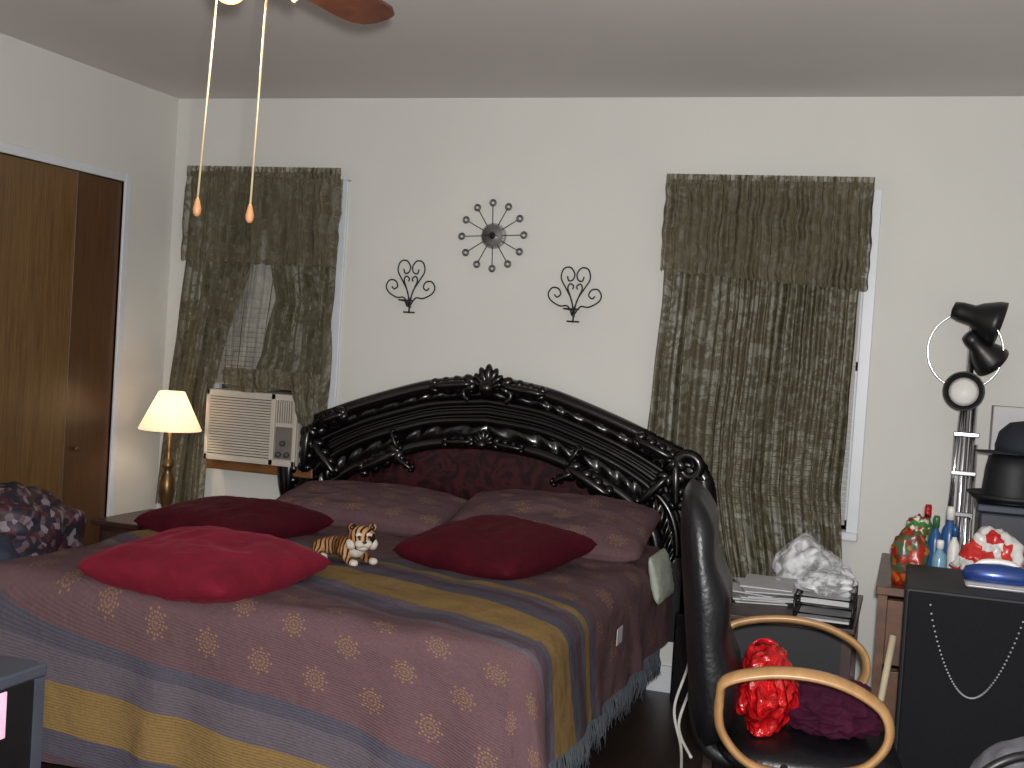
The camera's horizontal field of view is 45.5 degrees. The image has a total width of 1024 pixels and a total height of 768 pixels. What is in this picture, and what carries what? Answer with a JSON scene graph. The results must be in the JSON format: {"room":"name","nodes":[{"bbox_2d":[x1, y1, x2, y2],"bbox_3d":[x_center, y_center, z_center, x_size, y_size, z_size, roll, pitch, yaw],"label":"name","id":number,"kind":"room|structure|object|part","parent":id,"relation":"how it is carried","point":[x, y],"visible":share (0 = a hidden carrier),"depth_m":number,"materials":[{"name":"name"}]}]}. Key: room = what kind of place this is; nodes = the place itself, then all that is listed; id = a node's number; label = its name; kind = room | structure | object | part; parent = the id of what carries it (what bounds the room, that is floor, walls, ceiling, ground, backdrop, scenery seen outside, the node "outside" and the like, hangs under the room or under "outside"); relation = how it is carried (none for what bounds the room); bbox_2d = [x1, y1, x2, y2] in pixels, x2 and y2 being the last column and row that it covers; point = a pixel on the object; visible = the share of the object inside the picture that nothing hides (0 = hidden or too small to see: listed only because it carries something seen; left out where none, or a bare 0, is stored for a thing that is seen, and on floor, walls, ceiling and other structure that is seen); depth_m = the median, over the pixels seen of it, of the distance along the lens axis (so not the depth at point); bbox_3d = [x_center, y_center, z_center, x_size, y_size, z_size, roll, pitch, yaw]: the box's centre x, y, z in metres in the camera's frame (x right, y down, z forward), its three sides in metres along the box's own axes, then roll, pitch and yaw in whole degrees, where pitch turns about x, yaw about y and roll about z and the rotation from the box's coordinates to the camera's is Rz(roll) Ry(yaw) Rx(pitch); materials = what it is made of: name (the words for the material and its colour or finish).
{"room":"bedroom","nodes":[
{"label":"bedroom","id":0,"kind":"room"},
{"bbox_2d":[0,33,178,515],"bbox_3d":[-3.213,-0.134,3.544,0.850,2.708,6.300,4,2,18],"label":"wall","id":1,"kind":"structure","parent":0,"point":[51,102],"depth_m":6.08,"materials":[{"name":"paint"}]},
{"bbox_2d":[0,153,77,500],"bbox_3d":[-2.188,0.115,5.409,0.030,2.202,0.578,4,2,19],"label":"door","id":2,"kind":"structure","parent":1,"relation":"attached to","point":[38,200],"depth_m":5.44,"materials":[{"name":"brown wood"}]},
{"bbox_2d":[0,141,131,516],"bbox_3d":[-2.255,0.096,5.284,0.112,2.260,1.650,4,2,18],"label":"trim","id":3,"kind":"structure","parent":1,"relation":"attached to","point":[5,148],"depth_m":6.00,"materials":[{"name":"paint"}]},
{"bbox_2d":[61,171,121,545],"bbox_3d":[-2.027,0.112,5.846,0.062,2.202,0.348,4,2,16],"label":"door","id":4,"kind":"structure","parent":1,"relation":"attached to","point":[98,199],"depth_m":5.83,"materials":[{"name":"brown wood"}]},
{"bbox_3d":[-2.056,0.304,5.747,0.034,0.032,0.031,4,2,18],"label":"knob","id":5,"kind":"part","parent":4,"relation":"part of","materials":[{"name":"brown metal"}]},
{"bbox_2d":[41,688,725,767],"bbox_3d":[-1.005,1.435,2.912,5.750,0.100,6.450,4,2,18],"label":"floor","id":6,"kind":"structure","parent":0,"point":[646,737],"depth_m":4.86,"materials":[{"name":"brown wood"}]},
{"bbox_2d":[0,655,46,767],"bbox_3d":[-1.422,0.996,2.818,0.576,0.730,0.280,4,2,18],"label":"media cabinet","id":7,"kind":"object","parent":6,"relation":"on","point":[22,681],"visible":1,"depth_m":2.79,"materials":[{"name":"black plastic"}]},
{"bbox_2d":[0,481,86,561],"bbox_3d":[-2.057,0.834,4.853,0.602,0.841,1.158,4,2,18],"label":"pile","id":8,"kind":"object","parent":6,"relation":"on","point":[33,522],"visible":0.33,"depth_m":4.90,"materials":[{"name":"fabric"}]},
{"bbox_2d":[91,509,152,541],"bbox_3d":[-1.690,0.952,5.965,0.560,0.580,0.491,4,2,18],"label":"nightstand","id":9,"kind":"object","parent":6,"relation":"on","point":[110,526],"visible":0.12,"depth_m":5.81,"materials":[{"name":"brown wood"}]},
{"bbox_2d":[138,390,201,506],"bbox_3d":[-1.688,0.348,5.995,0.304,0.625,0.304,4,2,18],"label":"table lamp","id":10,"kind":"object","parent":9,"relation":"on","point":[171,412],"visible":0.83,"depth_m":5.92,"materials":[{"name":"beige fabric"}]},
{"bbox_3d":[-1.674,0.131,5.988,0.304,0.190,0.304,4,2,18],"label":"lamp shade","id":11,"kind":"part","parent":10,"relation":"part of","materials":[{"name":"beige fabric"}]},
{"bbox_2d":[41,364,716,763],"bbox_3d":[-0.443,0.635,4.840,2.201,1.445,2.060,4,2,18],"label":"bed","id":12,"kind":"object","parent":6,"relation":"on","point":[465,436],"visible":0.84,"depth_m":5.69,"materials":[{"name":"black paint"}]},
{"bbox_2d":[76,526,330,603],"bbox_3d":[-1.027,0.606,4.116,0.615,0.215,0.595,5,2,26],"label":"throw cushion","id":13,"kind":"object","parent":12,"relation":"on","point":[194,564],"visible":0.96,"depth_m":3.92,"materials":[{"name":"fabric"}]},
{"bbox_2d":[133,496,333,538],"bbox_3d":[-1.159,0.573,5.117,0.595,0.187,0.594,5,2,31],"label":"throw cushion","id":14,"kind":"object","parent":12,"relation":"on","point":[280,519],"visible":0.68,"depth_m":4.98,"materials":[{"name":"red fabric"}]},
{"bbox_2d":[0,525,671,767],"bbox_3d":[-0.600,1.004,4.714,2.202,0.710,2.142,4,2,18],"label":"bedspread","id":15,"kind":"object","parent":12,"relation":"on","point":[397,661],"visible":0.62,"depth_m":3.81,"materials":[{"name":"fabric"}]},
{"bbox_2d":[312,523,377,565],"bbox_3d":[-0.648,0.586,4.619,0.372,0.156,0.163,5,3,43],"label":"plush","id":16,"kind":"object","parent":15,"relation":"on","point":[361,538],"visible":0.96,"depth_m":4.52,"materials":[{"name":"fabric"}]},
{"bbox_2d":[275,480,467,536],"bbox_3d":[-0.661,0.568,5.606,0.888,0.204,0.462,4,2,18],"label":"pillow","id":17,"kind":"object","parent":15,"relation":"on","point":[400,510],"visible":0.68,"depth_m":5.46,"materials":[{"name":"fabric"}]},
{"bbox_2d":[392,515,596,579],"bbox_3d":[-0.065,0.634,4.736,0.595,0.210,0.551,5,2,40],"label":"throw cushion","id":18,"kind":"object","parent":15,"relation":"on","point":[498,547],"visible":0.91,"depth_m":4.58,"materials":[{"name":"red fabric"}]},
{"bbox_2d":[648,548,673,604],"bbox_3d":[0.621,0.797,5.080,0.084,0.189,0.333,4,2,18],"label":"pillow","id":19,"kind":"object","parent":15,"relation":"on","point":[659,564],"visible":1,"depth_m":4.98,"materials":[{"name":"white fabric"}]},
{"bbox_2d":[449,489,660,562],"bbox_3d":[0.174,0.612,5.299,0.887,0.258,0.543,4,2,18],"label":"pillow","id":20,"kind":"object","parent":12,"relation":"on","point":[621,530],"visible":0.7,"depth_m":5.22,"materials":[{"name":"fabric"}]},
{"bbox_3d":[-0.124,0.553,5.789,2.118,1.086,0.055,4,2,18],"label":"headboard panel","id":21,"kind":"part","parent":12,"relation":"part of","materials":[{"name":"black paint"}]},
{"bbox_2d":[673,665,692,767],"bbox_3d":[0.675,1.198,4.753,0.085,0.439,0.614,4,2,8],"label":"power cord","id":22,"kind":"object","parent":6,"relation":"on","point":[676,724],"visible":0.66,"depth_m":4.77,"materials":[{"name":"white plastic"}]},
{"bbox_2d":[702,581,862,767],"bbox_3d":[1.074,1.157,4.787,0.520,0.600,0.720,4,2,18],"label":"side table","id":23,"kind":"object","parent":6,"relation":"on","point":[806,646],"visible":0.37,"depth_m":4.44,"materials":[{"name":"black wood"}]},
{"bbox_2d":[732,574,801,605],"bbox_3d":[0.986,0.816,4.834,0.305,0.061,0.359,4,2,9],"label":"paper stack","id":24,"kind":"object","parent":23,"relation":"on","point":[754,588],"visible":0.86,"depth_m":4.73,"materials":[{"name":"white paper"}]},
{"bbox_2d":[772,533,842,597],"bbox_3d":[1.196,0.733,4.945,0.281,0.252,0.253,4,2,18],"label":"plastic bag","id":25,"kind":"object","parent":23,"relation":"on","point":[793,562],"visible":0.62,"depth_m":4.89,"materials":[{"name":"white plastic"}]},
{"bbox_2d":[793,579,858,628],"bbox_3d":[1.178,0.819,4.570,0.212,0.100,0.348,4,2,18],"label":"tray","id":26,"kind":"object","parent":23,"relation":"on","point":[832,608],"visible":0.88,"depth_m":4.47,"materials":[{"name":"black plastic"}]},
{"bbox_2d":[794,569,857,597],"bbox_3d":[1.174,0.737,4.558,0.230,0.088,0.270,4,2,18],"label":"plastic bag","id":27,"kind":"object","parent":26,"relation":"on","point":[808,585],"visible":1,"depth_m":4.52,"materials":[{"name":"white plastic"}]},
{"bbox_2d":[810,563,855,596],"bbox_3d":[1.302,0.796,4.936,0.180,0.140,0.192,3,2,-30],"label":"plastic bag","id":28,"kind":"object","parent":23,"relation":"on","point":[846,570],"visible":0.3,"depth_m":4.91,"materials":[{"name":"white plastic"}]},
{"bbox_2d":[681,478,901,767],"bbox_3d":[0.789,0.890,3.479,0.675,1.180,0.723,4,2,11],"label":"office chair","id":29,"kind":"object","parent":6,"relation":"on","point":[716,674],"visible":0.78,"depth_m":3.30,"materials":[{"name":"black leather"}]},
{"bbox_3d":[0.572,0.649,3.518,0.202,0.730,0.500,4,2,11],"label":"backrest","id":30,"kind":"part","parent":29,"relation":"part of","materials":[{"name":"black leather"}]},
{"bbox_2d":[735,638,799,736],"bbox_3d":[0.726,0.851,3.468,0.193,0.241,0.386,4,2,18],"label":"shopping bag","id":31,"kind":"object","parent":29,"relation":"on","point":[765,705],"visible":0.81,"depth_m":3.36,"materials":[{"name":"red plastic"}]},
{"bbox_3d":[0.877,0.873,3.786,0.458,0.301,0.086,4,2,11],"label":"arm","id":32,"kind":"part","parent":29,"relation":"part of","materials":[{"name":"brown wood"}]},
{"bbox_3d":[0.753,0.885,3.161,0.458,0.301,0.086,4,2,11],"label":"arm","id":33,"kind":"part","parent":29,"relation":"part of","materials":[{"name":"brown wood"}]},
{"bbox_3d":[0.840,1.026,3.472,0.500,0.105,0.510,4,2,11],"label":"seat","id":34,"kind":"part","parent":29,"relation":"part of","materials":[{"name":"black leather"}]},
{"bbox_2d":[788,679,883,739],"bbox_3d":[0.910,0.909,3.483,0.317,0.140,0.374,4,2,18],"label":"sweater","id":35,"kind":"object","parent":29,"relation":"on","point":[831,713],"visible":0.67,"depth_m":3.35,"materials":[{"name":"fabric"}]},
{"bbox_2d":[878,635,896,717],"bbox_3d":[1.248,1.171,4.183,0.162,0.613,0.024,2,2,-42],"label":"rolled paper","id":36,"kind":"object","parent":6,"relation":"on","point":[892,639],"visible":0.52,"depth_m":4.20,"materials":[{"name":"beige paper"}]},
{"bbox_2d":[871,553,904,731],"bbox_3d":[1.829,1.125,4.543,0.940,0.775,0.830,4,2,18],"label":"desk","id":37,"kind":"object","parent":6,"relation":"on","point":[890,596],"visible":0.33,"depth_m":4.29,"materials":[{"name":"brown wood"}]},
{"bbox_2d":[890,514,930,585],"bbox_3d":[1.418,0.588,4.341,0.132,0.262,0.117,4,2,18],"label":"gift bag","id":38,"kind":"object","parent":37,"relation":"on","point":[910,546],"visible":0.91,"depth_m":4.30,"materials":[{"name":"multicoloured plastic"}]},
{"bbox_2d":[924,504,932,543],"bbox_3d":[1.542,0.583,4.542,0.051,0.270,0.051,4,2,18],"label":"bottle","id":39,"kind":"object","parent":37,"relation":"on","point":[928,508],"visible":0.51,"depth_m":4.53,"materials":[{"name":"green plastic"}]},
{"bbox_2d":[927,515,941,565],"bbox_3d":[1.545,0.601,4.457,0.049,0.240,0.049,4,2,18],"label":"lotion bottle","id":40,"kind":"object","parent":37,"relation":"on","point":[935,534],"visible":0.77,"depth_m":4.44,"materials":[{"name":"blue plastic"}]},
{"bbox_2d":[931,539,946,567],"bbox_3d":[1.516,0.638,4.330,0.053,0.170,0.053,4,2,18],"label":"lotion bottle","id":41,"kind":"object","parent":37,"relation":"on","point":[939,558],"visible":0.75,"depth_m":4.32,"materials":[{"name":"blue plastic"}]},
{"bbox_2d":[941,506,957,555],"bbox_3d":[1.618,0.588,4.517,0.061,0.270,0.061,4,2,18],"label":"bottle","id":42,"kind":"object","parent":37,"relation":"on","point":[946,533],"visible":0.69,"depth_m":4.50,"materials":[{"name":"blue plastic"}]},
{"bbox_2d":[947,526,959,567],"bbox_3d":[1.599,0.621,4.419,0.045,0.210,0.045,4,2,18],"label":"lotion bottle","id":43,"kind":"object","parent":37,"relation":"on","point":[953,549],"visible":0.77,"depth_m":4.41,"materials":[{"name":"white plastic"}]},
{"bbox_2d":[949,526,1023,569],"bbox_3d":[1.677,0.616,4.272,0.273,0.235,0.210,4,2,18],"label":"plastic bag","id":44,"kind":"object","parent":37,"relation":"on","point":[988,542],"visible":0.43,"depth_m":4.23,"materials":[{"name":"plastic"}]},
{"bbox_2d":[973,498,1023,545],"bbox_3d":[1.962,0.600,4.604,0.420,0.285,0.280,4,2,18],"label":"storage box","id":45,"kind":"object","parent":37,"relation":"on","point":[1010,518],"visible":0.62,"depth_m":4.51,"materials":[{"name":"grey plastic"}]},
{"bbox_2d":[965,421,1023,505],"bbox_3d":[1.887,0.293,4.598,0.362,0.311,0.372,4,2,18],"label":"hat","id":46,"kind":"object","parent":45,"relation":"on","point":[1003,479],"depth_m":4.54,"materials":[{"name":"black fabric"}]},
{"bbox_3d":[1.884,0.200,4.580,0.290,0.125,0.202,3,2,-20],"label":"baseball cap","id":47,"kind":"part","parent":46,"relation":"part of","materials":[{"name":"black fabric"}]},
{"bbox_3d":[1.927,0.202,4.601,0.194,0.125,0.193,4,2,18],"label":"crown","id":48,"kind":"part","parent":46,"relation":"part of","materials":[{"name":"fabric"}]},
{"bbox_3d":[1.970,0.473,4.600,0.420,0.030,0.280,4,2,18],"label":"lid","id":49,"kind":"part","parent":45,"relation":"part of","materials":[{"name":"grey plastic"}]},
{"bbox_2d":[988,405,1023,455],"bbox_3d":[1.998,0.415,4.832,0.220,0.645,0.120,4,2,18],"label":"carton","id":50,"kind":"object","parent":37,"relation":"on","point":[1001,416],"visible":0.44,"depth_m":4.79,"materials":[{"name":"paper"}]},
{"bbox_2d":[893,564,1023,767],"bbox_3d":[1.456,1.072,3.901,0.435,0.875,0.523,4,2,18],"label":"cabinet","id":51,"kind":"object","parent":6,"relation":"on","point":[960,686],"visible":1,"depth_m":3.68,"materials":[{"name":"wood"}]},
{"bbox_3d":[1.385,0.795,3.649,0.276,0.302,0.006,4,2,18],"label":"hanging bead chain","id":52,"kind":"part","parent":51,"relation":"part of","materials":[{"name":"metal"}]},
{"bbox_2d":[962,559,1023,593],"bbox_3d":[1.525,0.594,3.811,0.225,0.093,0.100,4,2,18],"label":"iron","id":53,"kind":"object","parent":51,"relation":"on","point":[989,574],"visible":1,"depth_m":3.79,"materials":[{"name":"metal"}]},
{"bbox_3d":[1.523,0.575,3.811,0.175,0.056,0.020,4,2,18],"label":"handle","id":54,"kind":"part","parent":53,"relation":"part of","materials":[{"name":"white plastic"}]},
{"bbox_2d":[927,302,1008,548],"bbox_3d":[1.814,0.577,5.001,0.314,1.837,0.298,4,2,18],"label":"floor lamp","id":55,"kind":"object","parent":6,"relation":"on","point":[964,391],"visible":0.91,"depth_m":4.94,"materials":[{"name":"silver metal"}]},
{"bbox_3d":[1.812,0.031,4.894,0.115,0.115,0.076,4,2,18],"label":"spot head bulb","id":56,"kind":"part","parent":55,"relation":"part of","materials":[{"name":"white glass"}]},
{"bbox_2d":[970,736,1023,767],"bbox_3d":[1.207,1.183,2.934,0.402,0.680,0.310,4,2,18],"label":"backpack","id":57,"kind":"object","parent":6,"relation":"on","point":[1008,753],"visible":1,"depth_m":2.92,"materials":[{"name":"grey fabric"}]},
{"bbox_2d":[0,0,1023,98],"bbox_3d":[-0.471,-1.339,2.705,5.000,0.100,6.450,4,2,18],"label":"ceiling","id":58,"kind":"structure","parent":0,"point":[428,48],"depth_m":4.79,"materials":[{"name":"paint"}]},
{"bbox_2d":[193,0,394,222],"bbox_3d":[-0.542,-0.814,2.585,1.090,0.949,1.072,4,2,18],"label":"ceiling fan","id":59,"kind":"object","parent":58,"relation":"hanging from","point":[354,11],"depth_m":2.90,"materials":[{"name":"brown wood"}]},
{"bbox_2d":[156,96,1023,689],"bbox_3d":[0.379,0.024,5.757,4.900,2.708,0.150,4,2,18],"label":"wall","id":60,"kind":"structure","parent":0,"point":[586,178],"depth_m":5.65,"materials":[{"name":"paint"}]},
{"bbox_2d":[231,317,248,366],"bbox_3d":[-1.416,-0.220,6.359,0.114,0.253,0.005,4,2,18],"label":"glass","id":61,"kind":"object","parent":60,"relation":"attached to","point":[241,317],"depth_m":6.36,"materials":[{"name":"clear glass"}]},
{"bbox_2d":[245,313,258,362],"bbox_3d":[-1.348,-0.241,6.337,0.086,0.254,0.005,4,2,18],"label":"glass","id":62,"kind":"object","parent":60,"relation":"attached to","point":[256,313],"depth_m":6.33,"materials":[{"name":"clear glass"}]},
{"bbox_2d":[155,165,350,504],"bbox_3d":[-1.342,-0.216,6.111,0.974,1.745,0.252,4,2,18],"label":"lace curtain","id":63,"kind":"object","parent":60,"relation":"hanging from","point":[301,238],"visible":0.91,"depth_m":6.10,"materials":[{"name":"green fabric"}]},
{"bbox_3d":[-1.518,-0.213,6.225,0.570,1.710,0.080,4,2,18],"label":"panel","id":64,"kind":"part","parent":63,"relation":"part of","materials":[{"name":"fabric"}]},
{"bbox_3d":[-1.096,-0.442,6.071,0.493,1.190,0.096,4,2,18],"label":"panel","id":65,"kind":"part","parent":63,"relation":"part of","materials":[{"name":"fabric"}]},
{"bbox_2d":[206,459,315,478],"bbox_3d":[-1.234,0.419,6.172,0.600,0.048,0.200,4,2,18],"label":"sill","id":66,"kind":"structure","parent":60,"relation":"attached to","point":[210,463],"depth_m":6.09,"materials":[{"name":"brown wood"}]},
{"bbox_2d":[203,388,318,467],"bbox_3d":[-1.234,0.213,6.206,0.510,0.352,0.412,4,2,18],"label":"air conditioner","id":67,"kind":"object","parent":60,"relation":"attached to","point":[264,428],"visible":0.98,"depth_m":6.02,"materials":[{"name":"plastic"}]},
{"bbox_2d":[207,394,270,458],"bbox_3d":[-1.351,0.208,6.048,0.345,0.298,0.014,4,2,18],"label":"grille","id":68,"kind":"object","parent":67,"relation":"attached to","point":[238,425],"depth_m":6.04,"materials":[{"name":"plastic"}]},
{"bbox_3d":[-1.119,0.290,5.974,0.093,0.157,0.011,4,2,18],"label":"control panel","id":69,"kind":"part","parent":67,"relation":"part of","materials":[{"name":"beige plastic"}]},
{"bbox_2d":[276,400,293,423],"bbox_3d":[-1.110,0.137,5.968,0.092,0.110,0.012,4,2,18],"label":"vent","id":70,"kind":"object","parent":67,"relation":"attached to","point":[284,408],"depth_m":5.97,"materials":[{"name":"plastic"}]},
{"bbox_2d":[193,178,349,455],"bbox_3d":[-1.225,-0.310,6.227,0.800,1.480,0.075,4,2,18],"label":"window frame","id":71,"kind":"structure","parent":60,"relation":"attached to","point":[339,282],"depth_m":6.07,"materials":[{"name":"paint"}]},
{"bbox_2d":[215,191,331,391],"bbox_3d":[-1.215,-0.480,6.218,0.680,0.999,0.022,4,2,18],"label":"window blind","id":72,"kind":"object","parent":60,"relation":"attached to","point":[253,326],"visible":0.12,"depth_m":6.25,"materials":[{"name":"white plastic"}]},
{"bbox_2d":[214,190,338,387],"bbox_3d":[-1.206,-0.305,6.286,0.700,1.390,0.050,4,2,18],"label":"frame","id":73,"kind":"object","parent":60,"relation":"attached to","point":[217,385],"visible":0.02,"depth_m":6.38,"materials":[{"name":"paint"}]},
{"bbox_2d":[386,259,435,312],"bbox_3d":[-0.505,-0.474,5.909,0.263,0.261,0.105,4,2,18],"label":"candle sconce","id":74,"kind":"object","parent":60,"relation":"attached to","point":[408,302],"visible":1,"depth_m":5.94,"materials":[{"name":"metal"}]},
{"bbox_2d":[458,199,526,271],"bbox_3d":[-0.089,-0.705,5.803,0.349,0.349,0.040,4,2,18],"label":"wall clock","id":75,"kind":"object","parent":60,"relation":"attached to","point":[493,235],"visible":1,"depth_m":5.79,"materials":[{"name":"metal"}]},
{"bbox_2d":[548,266,601,322],"bbox_3d":[0.282,-0.416,5.650,0.263,0.261,0.105,4,2,18],"label":"candle sconce","id":76,"kind":"object","parent":60,"relation":"attached to","point":[572,310],"visible":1,"depth_m":5.68,"materials":[{"name":"metal"}]},
{"bbox_2d":[635,664,671,692],"bbox_3d":[0.342,1.321,5.695,4.750,0.120,0.018,4,2,18],"label":"baseboard","id":77,"kind":"structure","parent":60,"relation":"attached to","point":[662,683],"depth_m":5.57,"materials":[{"name":"paint"}]},
{"bbox_2d":[647,173,874,586],"bbox_3d":[1.056,-0.009,5.367,0.933,1.805,0.166,4,2,18],"label":"lace curtain","id":78,"kind":"object","parent":60,"relation":"hanging from","point":[755,219],"visible":0.93,"depth_m":5.35,"materials":[{"name":"green fabric"}]},
{"bbox_2d":[679,206,860,524],"bbox_3d":[1.141,-0.104,5.445,0.760,1.399,0.022,4,2,18],"label":"window blind","id":79,"kind":"object","parent":60,"relation":"attached to","point":[710,337],"visible":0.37,"depth_m":5.42,"materials":[{"name":"white plastic"}]},
{"bbox_2d":[701,318,842,511],"bbox_3d":[1.163,-0.104,5.510,0.740,1.400,0.005,4,2,18],"label":"glass","id":80,"kind":"object","parent":60,"relation":"attached to","point":[713,318],"visible":0.02,"depth_m":5.51,"materials":[{"name":"clear glass"}]},
{"bbox_2d":[667,189,882,533],"bbox_3d":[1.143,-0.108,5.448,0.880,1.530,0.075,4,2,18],"label":"window frame","id":81,"kind":"structure","parent":60,"relation":"attached to","point":[868,301],"depth_m":5.29,"materials":[{"name":"paint"}]},
{"bbox_2d":[720,519,857,541],"bbox_3d":[1.093,0.636,5.465,0.880,0.038,0.090,4,2,18],"label":"sill","id":82,"kind":"structure","parent":60,"relation":"attached to","point":[846,536],"depth_m":5.30,"materials":[{"name":"paint"}]}
]}

